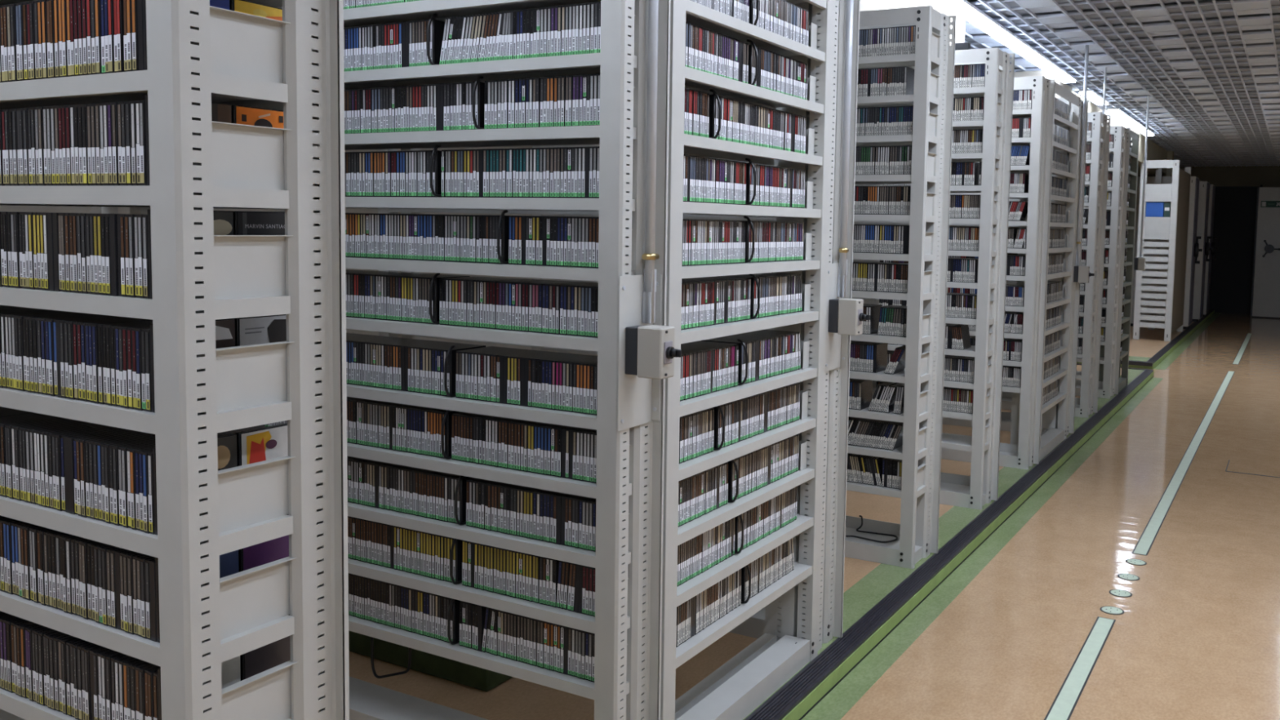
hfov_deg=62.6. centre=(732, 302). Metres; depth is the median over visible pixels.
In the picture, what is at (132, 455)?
case
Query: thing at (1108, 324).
shelf
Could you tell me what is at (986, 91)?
shelf
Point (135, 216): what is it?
case
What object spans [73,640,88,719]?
case
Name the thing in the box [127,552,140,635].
case
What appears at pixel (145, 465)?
case
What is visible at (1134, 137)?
rack
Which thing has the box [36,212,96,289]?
case
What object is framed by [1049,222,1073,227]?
shelf
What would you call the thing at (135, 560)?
case
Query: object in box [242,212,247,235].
art
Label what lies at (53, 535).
case
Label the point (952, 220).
shelf
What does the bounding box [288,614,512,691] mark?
floor stripe
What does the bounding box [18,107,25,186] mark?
case
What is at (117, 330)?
case
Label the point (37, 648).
case
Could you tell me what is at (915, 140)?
shelf
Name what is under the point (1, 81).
case
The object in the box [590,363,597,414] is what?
case
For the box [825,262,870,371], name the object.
switch box
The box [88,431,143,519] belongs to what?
case
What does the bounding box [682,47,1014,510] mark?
rack
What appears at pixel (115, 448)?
case
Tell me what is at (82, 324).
case
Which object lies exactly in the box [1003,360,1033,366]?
shelf
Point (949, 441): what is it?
shelf
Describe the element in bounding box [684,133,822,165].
shelf
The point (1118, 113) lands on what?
recessed light
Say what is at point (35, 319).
case
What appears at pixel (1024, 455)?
rack
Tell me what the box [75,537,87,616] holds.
case
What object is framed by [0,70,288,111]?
shelf
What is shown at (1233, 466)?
floor hatch
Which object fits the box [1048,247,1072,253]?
shelf
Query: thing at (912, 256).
shelf
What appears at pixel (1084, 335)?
shelf
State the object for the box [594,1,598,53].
case
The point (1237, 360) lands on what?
tape
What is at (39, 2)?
case
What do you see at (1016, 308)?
shelf
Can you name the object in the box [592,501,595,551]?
case
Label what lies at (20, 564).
case
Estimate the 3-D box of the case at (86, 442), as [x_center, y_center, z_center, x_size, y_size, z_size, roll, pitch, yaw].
[-0.897,0.250,1.562,0.009,0.114,0.129,3,5,28]
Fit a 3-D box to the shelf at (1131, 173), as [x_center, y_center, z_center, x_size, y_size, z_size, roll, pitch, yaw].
[3.338,-1.107,8.944,0.158,0.026,0.550,3,5,28]
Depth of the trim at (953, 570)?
4.05 m
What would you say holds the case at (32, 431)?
on the rack at (200, 54)
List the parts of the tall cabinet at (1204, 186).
panel, handle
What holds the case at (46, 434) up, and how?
on the rack at (200, 54)
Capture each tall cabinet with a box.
[1123,176,1202,328]
[1191,181,1212,321]
[1202,184,1217,316]
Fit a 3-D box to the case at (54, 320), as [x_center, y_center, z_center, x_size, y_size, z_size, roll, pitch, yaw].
[-0.957,0.077,1.584,0.009,0.114,0.129,3,5,28]
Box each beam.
[859,0,965,45]
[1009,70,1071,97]
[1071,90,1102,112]
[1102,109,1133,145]
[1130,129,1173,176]
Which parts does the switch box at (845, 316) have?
mounting plate, knob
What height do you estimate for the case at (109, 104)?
0.114 m
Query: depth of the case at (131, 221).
1.43 m
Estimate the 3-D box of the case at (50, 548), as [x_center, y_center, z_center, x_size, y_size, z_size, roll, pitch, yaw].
[-0.990,0.397,1.621,0.009,0.114,0.129,3,5,28]
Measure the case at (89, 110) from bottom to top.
0.114 m
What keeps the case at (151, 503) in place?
on the rack at (200, 54)
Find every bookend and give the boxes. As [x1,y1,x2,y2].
[370,636,411,678]
[426,13,437,65]
[429,144,441,197]
[429,272,439,324]
[440,409,451,459]
[444,345,455,397]
[447,598,459,644]
[449,537,462,584]
[454,475,466,524]
[471,75,484,128]
[497,209,508,264]
[709,88,720,138]
[713,405,724,450]
[727,459,738,502]
[734,514,743,554]
[737,338,747,385]
[740,564,751,603]
[743,215,755,262]
[745,157,755,204]
[746,39,758,84]
[749,273,759,319]
[751,0,759,25]
[845,515,897,542]
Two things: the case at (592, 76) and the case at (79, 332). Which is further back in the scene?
the case at (592, 76)
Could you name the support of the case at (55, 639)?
on the rack at (200, 54)
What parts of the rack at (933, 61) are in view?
rail, panel, panel, panel, panel, panel, panel, panel, panel, panel, panel, panel, panel, rail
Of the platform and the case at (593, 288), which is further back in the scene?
the platform
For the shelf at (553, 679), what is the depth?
2.50 m
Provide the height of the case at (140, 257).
0.114 m
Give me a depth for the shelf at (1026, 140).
5.83 m
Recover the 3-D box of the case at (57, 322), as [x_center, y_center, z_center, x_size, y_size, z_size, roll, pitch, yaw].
[-0.949,0.078,1.577,0.011,0.114,0.128,3,5,28]
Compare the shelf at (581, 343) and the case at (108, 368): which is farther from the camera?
the shelf at (581, 343)
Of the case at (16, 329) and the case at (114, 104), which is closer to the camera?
the case at (114, 104)
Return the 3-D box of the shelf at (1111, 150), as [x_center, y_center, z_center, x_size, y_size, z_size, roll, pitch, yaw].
[2.344,-1.279,8.909,1.862,0.026,0.253,3,5,28]
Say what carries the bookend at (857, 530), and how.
on the rack at (933, 61)
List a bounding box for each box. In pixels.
[617,274,681,431]
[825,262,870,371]
[1072,248,1094,300]
[1133,257,1145,270]
[1145,202,1164,217]
[1163,202,1170,217]
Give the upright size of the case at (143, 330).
0.114 m
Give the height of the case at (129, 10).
0.114 m
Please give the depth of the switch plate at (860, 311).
3.22 m
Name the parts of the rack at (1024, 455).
rail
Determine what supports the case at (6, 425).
on the rack at (200, 54)
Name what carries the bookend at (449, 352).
on the rack at (628, 491)
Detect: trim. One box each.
[782,371,1154,719]
[799,375,1154,719]
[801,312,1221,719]
[1076,310,1214,368]
[1076,360,1153,369]
[1120,355,1150,361]
[1145,308,1214,364]
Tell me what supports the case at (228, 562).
on the rack at (200, 54)
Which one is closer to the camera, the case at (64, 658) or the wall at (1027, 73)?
the case at (64, 658)
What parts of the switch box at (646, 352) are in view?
mounting plate, knob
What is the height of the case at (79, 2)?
0.114 m
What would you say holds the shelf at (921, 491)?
attached to the rack at (933, 61)
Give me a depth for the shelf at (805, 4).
3.11 m
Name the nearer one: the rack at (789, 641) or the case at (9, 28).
the case at (9, 28)
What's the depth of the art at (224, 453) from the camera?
1.51 m
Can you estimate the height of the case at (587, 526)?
0.114 m
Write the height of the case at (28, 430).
0.114 m
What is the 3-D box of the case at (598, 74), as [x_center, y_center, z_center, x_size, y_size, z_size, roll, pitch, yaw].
[-0.261,-0.446,2.340,0.009,0.114,0.129,3,5,28]
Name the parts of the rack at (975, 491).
rail, panel, panel, panel, panel, panel, panel, panel, panel, panel, panel, panel, panel, rail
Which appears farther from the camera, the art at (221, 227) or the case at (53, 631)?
the case at (53, 631)
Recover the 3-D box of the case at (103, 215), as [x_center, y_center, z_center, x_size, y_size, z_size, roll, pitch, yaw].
[-0.843,-0.071,1.510,0.009,0.114,0.129,3,5,28]
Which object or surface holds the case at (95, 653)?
on the rack at (200, 54)
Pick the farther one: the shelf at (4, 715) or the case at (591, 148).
the case at (591, 148)
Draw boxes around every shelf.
[0,0,282,7]
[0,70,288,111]
[0,185,288,208]
[0,286,290,319]
[0,387,291,434]
[0,496,293,557]
[0,591,294,666]
[0,688,293,719]
[0,708,25,719]
[343,0,600,27]
[343,52,637,89]
[344,124,636,150]
[345,196,635,211]
[345,257,634,280]
[346,316,597,351]
[346,384,596,430]
[346,442,631,498]
[347,502,631,568]
[347,558,630,633]
[348,615,629,699]
[389,208,773,217]
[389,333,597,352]
[541,278,933,300]
[541,347,929,383]
[542,134,937,147]
[542,213,935,222]
[675,560,812,668]
[676,511,813,606]
[677,466,814,545]
[678,416,816,480]
[680,310,818,343]
[680,367,817,417]
[681,259,820,278]
[682,201,821,217]
[682,217,998,224]
[684,66,823,113]
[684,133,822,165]
[685,0,825,62]
[706,152,1000,162]
[729,159,835,166]
[751,220,1039,226]
[764,328,931,344]
[775,94,939,109]
[785,0,826,8]
[846,481,926,497]
[847,444,927,459]
[848,406,928,422]
[851,297,1023,311]
[853,222,1018,226]
[853,252,933,261]
[853,259,1097,271]
[854,174,936,184]
[854,181,1101,186]
[854,185,999,192]
[857,53,940,69]
[858,223,1099,228]
[862,302,1095,315]
[871,395,991,420]
[887,344,993,356]
[896,224,1119,229]
[941,432,989,451]
[943,380,991,389]
[946,281,995,288]
[946,317,994,324]
[947,249,996,257]
[950,192,1028,198]
[952,120,1001,129]
[953,86,1003,97]
[968,330,1022,338]
[973,335,1115,345]
[1001,386,1020,393]
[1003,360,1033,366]
[1005,280,1117,288]
[1006,275,1036,280]
[1007,248,1026,253]
[1008,198,1057,203]
[1010,164,1041,171]
[1010,167,1122,173]
[1011,137,1042,145]
[1012,109,1031,117]
[1021,137,1102,145]
[1041,391,1066,413]
[1043,368,1067,387]
[1044,321,1069,336]
[1044,346,1068,362]
[1046,297,1070,309]
[1047,271,1071,279]
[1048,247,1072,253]
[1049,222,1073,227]
[1050,195,1075,202]
[1052,168,1075,178]
[1053,114,1078,130]
[1053,141,1076,155]
[1075,370,1092,378]
[1076,353,1093,358]
[1076,356,1114,364]
[1078,333,1094,337]
[1080,290,1096,294]
[1081,245,1098,249]
[1083,202,1100,207]
[1083,205,1120,209]
[1085,159,1102,165]
[1101,322,1115,326]
[1102,303,1116,307]
[1103,263,1118,266]
[1104,244,1119,248]
[1107,186,1121,191]
[1109,148,1124,153]
[1120,333,1128,341]
[1120,350,1128,359]
[1121,316,1129,324]
[1122,298,1130,305]
[1123,281,1131,286]
[1124,244,1133,248]
[1124,262,1132,266]
[1125,226,1133,229]
[1126,207,1134,211]
[1127,188,1135,194]
[1128,151,1137,158]
[1128,170,1136,176]
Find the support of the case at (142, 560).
on the rack at (200, 54)
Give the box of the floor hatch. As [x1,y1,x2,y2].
[1225,459,1279,477]
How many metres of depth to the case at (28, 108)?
1.53 m
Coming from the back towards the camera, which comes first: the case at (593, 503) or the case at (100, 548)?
the case at (593, 503)
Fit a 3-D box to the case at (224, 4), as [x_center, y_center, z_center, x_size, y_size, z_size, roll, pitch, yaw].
[-0.747,-0.371,1.439,0.010,0.121,0.124,3,5,28]
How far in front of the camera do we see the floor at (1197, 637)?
4.15 m
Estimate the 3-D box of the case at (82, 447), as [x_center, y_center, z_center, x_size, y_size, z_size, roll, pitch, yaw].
[-0.907,0.250,1.566,0.009,0.114,0.129,3,5,28]
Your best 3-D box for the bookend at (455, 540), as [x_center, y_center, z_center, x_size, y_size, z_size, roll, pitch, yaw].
[-0.663,0.625,2.574,0.007,0.127,0.084,3,5,28]
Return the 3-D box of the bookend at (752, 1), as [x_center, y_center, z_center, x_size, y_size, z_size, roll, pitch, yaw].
[0.033,-0.787,2.761,0.084,0.127,0.007,3,5,28]
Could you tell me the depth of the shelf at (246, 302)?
1.45 m
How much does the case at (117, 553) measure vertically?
0.114 m
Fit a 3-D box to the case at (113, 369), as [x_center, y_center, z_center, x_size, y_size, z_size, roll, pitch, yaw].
[-0.834,0.085,1.517,0.009,0.114,0.129,3,5,28]
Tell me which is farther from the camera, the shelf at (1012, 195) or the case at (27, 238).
the shelf at (1012, 195)
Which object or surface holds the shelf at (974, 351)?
attached to the rack at (975, 491)
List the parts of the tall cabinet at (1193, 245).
panel, handle, handle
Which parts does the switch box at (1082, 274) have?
mounting plate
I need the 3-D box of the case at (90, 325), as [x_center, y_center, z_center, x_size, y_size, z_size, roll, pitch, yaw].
[-0.879,0.082,1.540,0.009,0.114,0.129,3,5,28]
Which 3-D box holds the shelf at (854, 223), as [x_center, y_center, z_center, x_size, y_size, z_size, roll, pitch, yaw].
[1.421,-0.554,7.279,1.854,0.026,0.163,3,5,28]
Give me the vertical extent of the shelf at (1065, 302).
0.026 m
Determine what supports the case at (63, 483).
on the rack at (200, 54)
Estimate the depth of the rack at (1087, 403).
7.62 m
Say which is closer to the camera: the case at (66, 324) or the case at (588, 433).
the case at (66, 324)
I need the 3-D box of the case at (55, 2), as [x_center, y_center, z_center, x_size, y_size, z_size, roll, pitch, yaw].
[-0.926,-0.378,1.537,0.009,0.114,0.129,3,5,28]
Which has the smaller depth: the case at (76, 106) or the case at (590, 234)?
the case at (76, 106)
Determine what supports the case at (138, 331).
on the rack at (200, 54)
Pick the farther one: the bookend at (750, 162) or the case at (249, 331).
the bookend at (750, 162)
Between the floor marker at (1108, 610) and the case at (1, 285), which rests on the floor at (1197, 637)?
the floor marker at (1108, 610)
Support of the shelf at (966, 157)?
attached to the rack at (975, 491)
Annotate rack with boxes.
[0,0,349,719]
[90,0,671,719]
[377,0,859,650]
[531,5,956,568]
[660,0,834,719]
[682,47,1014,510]
[751,75,1054,469]
[853,99,1088,435]
[853,111,1111,417]
[889,125,1130,398]
[1009,80,1081,462]
[1098,128,1139,391]
[1133,160,1191,341]
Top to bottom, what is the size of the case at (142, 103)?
0.114 m
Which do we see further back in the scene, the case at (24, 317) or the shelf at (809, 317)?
the shelf at (809, 317)
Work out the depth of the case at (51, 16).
1.48 m
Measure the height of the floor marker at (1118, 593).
0.002 m
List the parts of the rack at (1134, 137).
rail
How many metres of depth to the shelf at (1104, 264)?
8.45 m
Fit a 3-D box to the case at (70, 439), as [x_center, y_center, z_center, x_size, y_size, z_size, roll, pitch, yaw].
[-0.933,0.248,1.580,0.011,0.114,0.128,3,5,28]
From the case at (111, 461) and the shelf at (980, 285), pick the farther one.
the shelf at (980, 285)
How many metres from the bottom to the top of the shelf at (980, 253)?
0.026 m
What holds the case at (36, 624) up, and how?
on the rack at (200, 54)
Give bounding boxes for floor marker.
[1099,605,1124,614]
[1109,589,1132,597]
[1117,573,1139,580]
[1125,558,1146,565]
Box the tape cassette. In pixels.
[951,42,970,50]
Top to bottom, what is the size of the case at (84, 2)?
0.114 m
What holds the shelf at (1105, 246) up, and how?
attached to the rack at (1108, 387)
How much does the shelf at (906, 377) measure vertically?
0.026 m
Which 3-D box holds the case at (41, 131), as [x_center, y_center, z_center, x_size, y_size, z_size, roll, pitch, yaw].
[-0.970,-0.230,1.569,0.009,0.114,0.129,3,5,28]
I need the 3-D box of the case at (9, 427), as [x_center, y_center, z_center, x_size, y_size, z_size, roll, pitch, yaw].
[-1.074,0.240,1.655,0.009,0.114,0.129,3,5,28]
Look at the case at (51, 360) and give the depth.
1.53 m
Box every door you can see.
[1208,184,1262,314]
[1249,186,1279,318]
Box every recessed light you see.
[936,0,1076,83]
[1079,88,1108,105]
[1106,107,1154,136]
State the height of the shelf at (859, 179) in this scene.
0.026 m
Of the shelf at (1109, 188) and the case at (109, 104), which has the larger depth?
the shelf at (1109, 188)
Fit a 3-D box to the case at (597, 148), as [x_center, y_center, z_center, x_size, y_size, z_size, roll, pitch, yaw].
[-0.264,-0.290,2.352,0.009,0.114,0.129,3,5,28]
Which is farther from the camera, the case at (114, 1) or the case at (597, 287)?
the case at (597, 287)
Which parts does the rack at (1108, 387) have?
rail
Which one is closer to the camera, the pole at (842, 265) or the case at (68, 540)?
the case at (68, 540)
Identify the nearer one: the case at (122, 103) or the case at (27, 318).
the case at (122, 103)
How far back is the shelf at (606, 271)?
2.41 m
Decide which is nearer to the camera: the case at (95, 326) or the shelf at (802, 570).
the case at (95, 326)
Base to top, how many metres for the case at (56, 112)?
0.114 m
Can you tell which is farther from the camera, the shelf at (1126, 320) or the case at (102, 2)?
the shelf at (1126, 320)
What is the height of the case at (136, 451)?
0.114 m
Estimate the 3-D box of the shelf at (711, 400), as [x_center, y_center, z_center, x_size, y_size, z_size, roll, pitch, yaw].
[0.008,0.229,2.887,0.158,0.026,0.856,3,5,28]
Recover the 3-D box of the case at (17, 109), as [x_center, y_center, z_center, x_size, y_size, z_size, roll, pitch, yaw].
[-1.020,-0.233,1.598,0.009,0.114,0.129,3,5,28]
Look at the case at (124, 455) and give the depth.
1.46 m
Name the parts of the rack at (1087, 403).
rail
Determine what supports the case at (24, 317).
on the rack at (200, 54)
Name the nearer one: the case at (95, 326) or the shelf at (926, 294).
the case at (95, 326)
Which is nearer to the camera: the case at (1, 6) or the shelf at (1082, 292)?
the case at (1, 6)
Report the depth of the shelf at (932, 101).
4.11 m
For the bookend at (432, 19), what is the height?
0.127 m
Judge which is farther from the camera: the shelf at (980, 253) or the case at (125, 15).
the shelf at (980, 253)
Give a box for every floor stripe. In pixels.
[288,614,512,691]
[742,368,1144,719]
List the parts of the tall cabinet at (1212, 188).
panel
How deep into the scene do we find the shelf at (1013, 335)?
5.93 m
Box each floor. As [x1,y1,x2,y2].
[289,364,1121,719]
[840,312,1279,719]
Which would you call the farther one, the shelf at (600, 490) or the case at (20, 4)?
the shelf at (600, 490)
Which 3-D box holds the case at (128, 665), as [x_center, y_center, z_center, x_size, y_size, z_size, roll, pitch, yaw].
[-0.826,0.565,1.542,0.009,0.114,0.129,3,5,28]
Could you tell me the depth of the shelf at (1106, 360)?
8.52 m
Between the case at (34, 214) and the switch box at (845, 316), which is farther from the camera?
the switch box at (845, 316)
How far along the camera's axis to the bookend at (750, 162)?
2.78 m
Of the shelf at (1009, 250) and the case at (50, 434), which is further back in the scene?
the shelf at (1009, 250)
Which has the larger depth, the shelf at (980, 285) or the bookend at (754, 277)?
the shelf at (980, 285)
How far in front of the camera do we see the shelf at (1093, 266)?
7.66 m
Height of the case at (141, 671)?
0.114 m
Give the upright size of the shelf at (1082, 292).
0.026 m
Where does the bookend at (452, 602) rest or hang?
on the rack at (628, 491)
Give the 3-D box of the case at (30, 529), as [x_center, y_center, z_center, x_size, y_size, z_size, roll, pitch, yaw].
[-1.033,0.394,1.644,0.009,0.114,0.129,3,5,28]
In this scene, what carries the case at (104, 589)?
on the rack at (200, 54)
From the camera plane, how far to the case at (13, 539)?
1.61 m
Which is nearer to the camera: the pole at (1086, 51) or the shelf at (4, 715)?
the shelf at (4, 715)
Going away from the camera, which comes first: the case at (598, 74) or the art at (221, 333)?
the art at (221, 333)
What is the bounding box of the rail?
[744,368,1153,719]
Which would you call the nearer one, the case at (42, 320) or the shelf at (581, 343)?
the case at (42, 320)
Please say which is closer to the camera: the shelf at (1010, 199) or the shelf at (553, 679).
the shelf at (553, 679)
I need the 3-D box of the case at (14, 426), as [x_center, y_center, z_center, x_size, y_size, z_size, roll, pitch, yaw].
[-1.064,0.240,1.651,0.009,0.114,0.129,3,5,28]
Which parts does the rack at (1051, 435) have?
plate, plate, plate, plate, plate, rail, plate, plate, plate, plate, plate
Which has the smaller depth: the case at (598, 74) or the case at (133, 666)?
the case at (133, 666)
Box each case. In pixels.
[0,5,5,82]
[0,13,2,82]
[0,109,4,186]
[0,211,2,286]
[0,211,54,287]
[0,310,58,388]
[1,109,7,186]
[2,211,10,287]
[3,4,8,82]
[4,108,11,186]
[4,311,62,388]
[4,417,61,497]
[6,4,13,81]
[6,520,18,595]
[7,211,13,287]
[7,417,63,499]
[8,108,14,186]
[8,311,66,389]
[10,3,17,81]
[10,212,97,288]
[10,618,25,693]
[11,311,67,390]
[11,417,66,499]
[11,520,22,595]
[12,108,19,186]
[13,212,21,288]
[13,619,28,695]
[14,311,75,391]
[14,418,71,501]
[14,521,26,596]
[15,3,20,80]
[16,108,21,186]
[16,621,32,697]
[17,2,25,80]
[17,312,72,391]
[17,522,30,597]
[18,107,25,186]
[18,212,23,288]
[18,419,75,501]
[20,523,33,599]
[20,622,35,698]
[21,212,97,288]
[22,1,29,80]
[22,107,30,186]
[22,312,82,391]
[22,420,78,502]
[24,212,53,288]
[24,524,36,600]
[25,312,84,392]
[25,623,39,698]
[26,1,31,79]
[26,420,81,503]
[26,624,42,702]
[27,107,33,186]
[28,212,35,289]
[29,0,36,79]
[29,313,88,393]
[29,525,41,601]
[30,421,84,504]
[31,106,37,186]
[31,526,45,603]
[31,626,47,702]
[32,212,39,289]
[33,313,92,393]
[34,0,39,79]
[34,422,88,505]
[35,106,40,186]
[35,627,49,704]
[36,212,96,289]
[36,422,93,506]
[36,528,48,603]
[37,0,44,79]
[37,314,94,394]
[38,106,45,186]
[38,628,54,706]
[39,528,52,605]
[40,212,45,290]
[40,314,101,395]
[40,423,97,507]
[41,0,48,79]
[43,106,48,186]
[43,212,49,290]
[43,630,57,706]
[44,315,100,395]
[44,424,100,508]
[44,529,55,606]
[45,631,61,708]
[46,0,51,78]
[46,106,53,186]
[47,212,95,291]
[48,0,56,78]
[48,315,109,396]
[48,424,103,509]
[48,530,60,608]
[49,632,65,711]
[50,106,57,186]
[51,531,64,608]
[52,213,60,291]
[52,425,107,510]
[53,0,60,77]
[53,315,107,396]
[53,633,68,711]
[54,106,61,186]
[55,315,118,397]
[55,426,111,511]
[55,533,66,610]
[57,0,63,77]
[57,105,64,186]
[57,213,138,291]
[57,635,73,712]
[59,316,115,398]
[59,533,71,610]
[60,213,66,292]
[60,426,116,511]
[61,0,68,76]
[61,636,77,715]
[62,105,68,186]
[62,534,75,613]
[63,427,120,513]
[64,213,71,292]
[64,316,125,399]
[66,0,71,76]
[66,105,72,186]
[66,536,79,614]
[66,637,80,716]
[67,316,126,399]
[67,428,125,514]
[69,0,75,76]
[69,213,137,293]
[70,104,76,186]
[70,639,84,717]
[71,537,82,615]
[72,213,79,293]
[73,0,79,75]
[73,317,133,399]
[73,429,129,515]
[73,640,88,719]
[74,104,80,186]
[75,430,133,516]
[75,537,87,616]
[76,213,83,293]
[77,0,84,75]
[77,317,134,400]
[77,641,92,719]
[78,104,84,186]
[78,538,91,617]
[80,213,137,293]
[80,318,140,401]
[80,430,137,517]
[81,103,89,186]
[81,540,94,619]
[81,643,97,719]
[82,0,88,75]
[84,431,140,518]
[84,644,101,719]
[85,213,91,293]
[85,318,143,402]
[86,0,93,75]
[86,541,98,620]
[87,103,93,186]
[88,319,147,403]
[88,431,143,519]
[88,646,105,719]
[89,213,95,294]
[90,0,97,74]
[90,103,97,186]
[90,542,103,622]
[92,319,151,404]
[93,213,136,294]
[93,432,148,520]
[93,543,106,623]
[93,647,109,719]
[94,0,102,74]
[95,102,102,186]
[97,213,103,295]
[97,320,152,404]
[97,433,152,521]
[97,544,111,624]
[97,648,113,719]
[99,102,106,186]
[100,0,106,73]
[101,213,106,295]
[101,434,155,522]
[101,650,117,719]
[102,320,152,404]
[102,545,115,626]
[103,102,110,186]
[104,0,109,73]
[104,435,155,524]
[105,213,135,295]
[106,321,152,405]
[106,546,118,627]
[106,652,122,719]
[107,0,115,73]
[107,102,114,185]
[109,213,118,296]
[109,436,155,524]
[110,547,123,628]
[111,102,119,185]
[111,322,152,406]
[111,653,126,719]
[112,438,155,525]
[113,0,118,72]
[115,213,134,296]
[115,323,152,407]
[115,548,128,630]
[115,654,129,719]
[116,0,124,72]
[117,102,123,185]
[118,324,150,407]
[118,440,155,526]
[119,656,134,719]
[120,101,127,185]
[120,213,127,297]
[120,550,132,631]
[121,441,155,528]
[122,324,150,408]
[123,0,128,71]
[123,551,137,633]
[123,657,138,719]
[124,213,133,297]
[125,101,133,185]
[126,0,133,71]
[126,443,155,528]
[126,659,143,719]
[127,325,150,408]
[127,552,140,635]
[128,213,136,297]
[129,444,155,529]
[130,100,137,185]
[130,661,146,719]
[131,0,138,71]
[132,326,150,409]
[133,214,139,297]
[133,553,146,635]
[134,434,219,530]
[135,100,141,185]
[135,327,150,410]
[135,662,151,719]
[136,555,149,636]
[137,0,144,71]
[137,214,144,298]
[138,448,152,532]
[138,663,155,719]
[139,100,146,185]
[140,555,154,639]
[141,328,150,411]
[142,0,230,70]
[142,214,149,298]
[142,449,152,533]
[144,94,231,185]
[144,665,159,719]
[145,328,151,412]
[145,556,155,639]
[147,208,233,298]
[147,451,154,534]
[147,666,160,719]
[149,559,156,641]
[150,318,235,412]
[152,432,237,534]
[153,671,158,719]
[155,549,239,642]
[157,655,240,719]
[230,0,282,21]
[231,104,284,128]
[232,210,284,235]
[235,314,286,346]
[235,422,288,466]
[239,534,288,572]
[240,635,290,680]
[585,497,595,550]
[585,565,589,615]
[586,362,597,414]
[586,430,596,482]
[587,285,597,337]
[588,217,592,268]
[588,499,595,551]
[588,566,592,616]
[589,146,593,198]
[590,2,595,53]
[590,74,594,125]
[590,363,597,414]
[590,431,596,483]
[591,217,596,268]
[591,285,598,337]
[592,146,597,198]
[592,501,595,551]
[592,567,595,617]
[593,74,597,125]
[593,364,597,415]
[593,432,596,483]
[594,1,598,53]
[595,217,599,268]
[595,286,598,337]
[596,73,599,124]
[596,146,599,198]
[597,1,600,53]
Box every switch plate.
[664,341,672,364]
[857,309,862,324]
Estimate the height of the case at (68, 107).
0.114 m
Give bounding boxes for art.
[211,102,217,121]
[213,219,231,235]
[215,325,232,340]
[217,445,230,468]
[241,113,283,127]
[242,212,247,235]
[244,319,286,342]
[246,431,276,464]
[253,8,282,21]
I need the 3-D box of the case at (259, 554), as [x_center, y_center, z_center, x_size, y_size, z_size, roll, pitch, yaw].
[-0.703,0.399,1.608,0.010,0.121,0.124,3,5,28]
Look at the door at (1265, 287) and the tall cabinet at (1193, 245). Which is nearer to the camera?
the tall cabinet at (1193, 245)
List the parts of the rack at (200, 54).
panel, panel, panel, panel, panel, panel, panel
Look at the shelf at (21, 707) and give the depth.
1.60 m
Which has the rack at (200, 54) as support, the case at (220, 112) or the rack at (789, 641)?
the case at (220, 112)
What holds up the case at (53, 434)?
on the rack at (200, 54)
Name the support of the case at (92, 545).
on the rack at (200, 54)
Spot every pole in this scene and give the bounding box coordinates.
[641,0,659,324]
[837,0,853,297]
[1075,44,1088,265]
[1102,66,1106,115]
[1137,95,1149,257]
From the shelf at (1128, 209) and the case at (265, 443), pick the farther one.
the shelf at (1128, 209)
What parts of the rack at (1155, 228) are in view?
slat panel, slat panel, slat panel, slat panel, slat panel, slat panel, slat panel, slat panel, slat panel, slat panel, slat panel, slat panel, slat panel, panel, panel, rail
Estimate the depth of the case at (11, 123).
1.55 m
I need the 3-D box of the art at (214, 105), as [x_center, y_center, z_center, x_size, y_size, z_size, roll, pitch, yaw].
[-0.741,-0.249,1.453,0.001,0.060,0.060,3,5,28]
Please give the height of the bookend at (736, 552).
0.127 m
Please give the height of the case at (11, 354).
0.114 m
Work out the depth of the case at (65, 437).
1.53 m
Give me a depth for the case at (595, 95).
2.29 m
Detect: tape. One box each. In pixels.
[1044,616,1115,719]
[1131,371,1235,555]
[1231,333,1252,364]
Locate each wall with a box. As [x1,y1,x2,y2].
[0,146,959,355]
[960,164,1279,284]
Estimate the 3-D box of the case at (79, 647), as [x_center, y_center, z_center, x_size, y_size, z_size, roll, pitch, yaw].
[-0.932,0.559,1.601,0.009,0.114,0.129,3,5,28]
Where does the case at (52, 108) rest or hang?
on the rack at (200, 54)
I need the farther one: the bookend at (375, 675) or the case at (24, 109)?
the bookend at (375, 675)
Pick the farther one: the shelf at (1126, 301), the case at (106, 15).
the shelf at (1126, 301)
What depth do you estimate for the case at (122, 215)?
1.43 m
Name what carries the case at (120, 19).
on the rack at (200, 54)
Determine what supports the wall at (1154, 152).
attached to the ceiling
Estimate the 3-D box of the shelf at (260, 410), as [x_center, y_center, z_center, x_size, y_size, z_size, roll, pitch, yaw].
[-1.216,0.127,1.796,1.262,0.026,0.268,3,5,28]
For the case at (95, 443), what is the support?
on the rack at (200, 54)
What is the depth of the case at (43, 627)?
1.60 m
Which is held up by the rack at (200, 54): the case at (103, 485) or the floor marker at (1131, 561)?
the case at (103, 485)
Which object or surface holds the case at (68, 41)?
on the rack at (200, 54)
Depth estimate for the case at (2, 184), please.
1.56 m
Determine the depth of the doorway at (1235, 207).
18.68 m
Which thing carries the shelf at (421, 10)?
attached to the rack at (628, 491)
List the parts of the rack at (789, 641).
plate, plate, plate, plate, plate, plate, plate, plate, plate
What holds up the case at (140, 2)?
on the rack at (200, 54)
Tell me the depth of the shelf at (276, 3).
1.65 m
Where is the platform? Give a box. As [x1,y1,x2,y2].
[1128,321,1194,357]
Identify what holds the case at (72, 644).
on the rack at (200, 54)
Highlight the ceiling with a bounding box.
[964,0,1279,167]
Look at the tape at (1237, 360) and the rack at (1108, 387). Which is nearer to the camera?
the rack at (1108, 387)

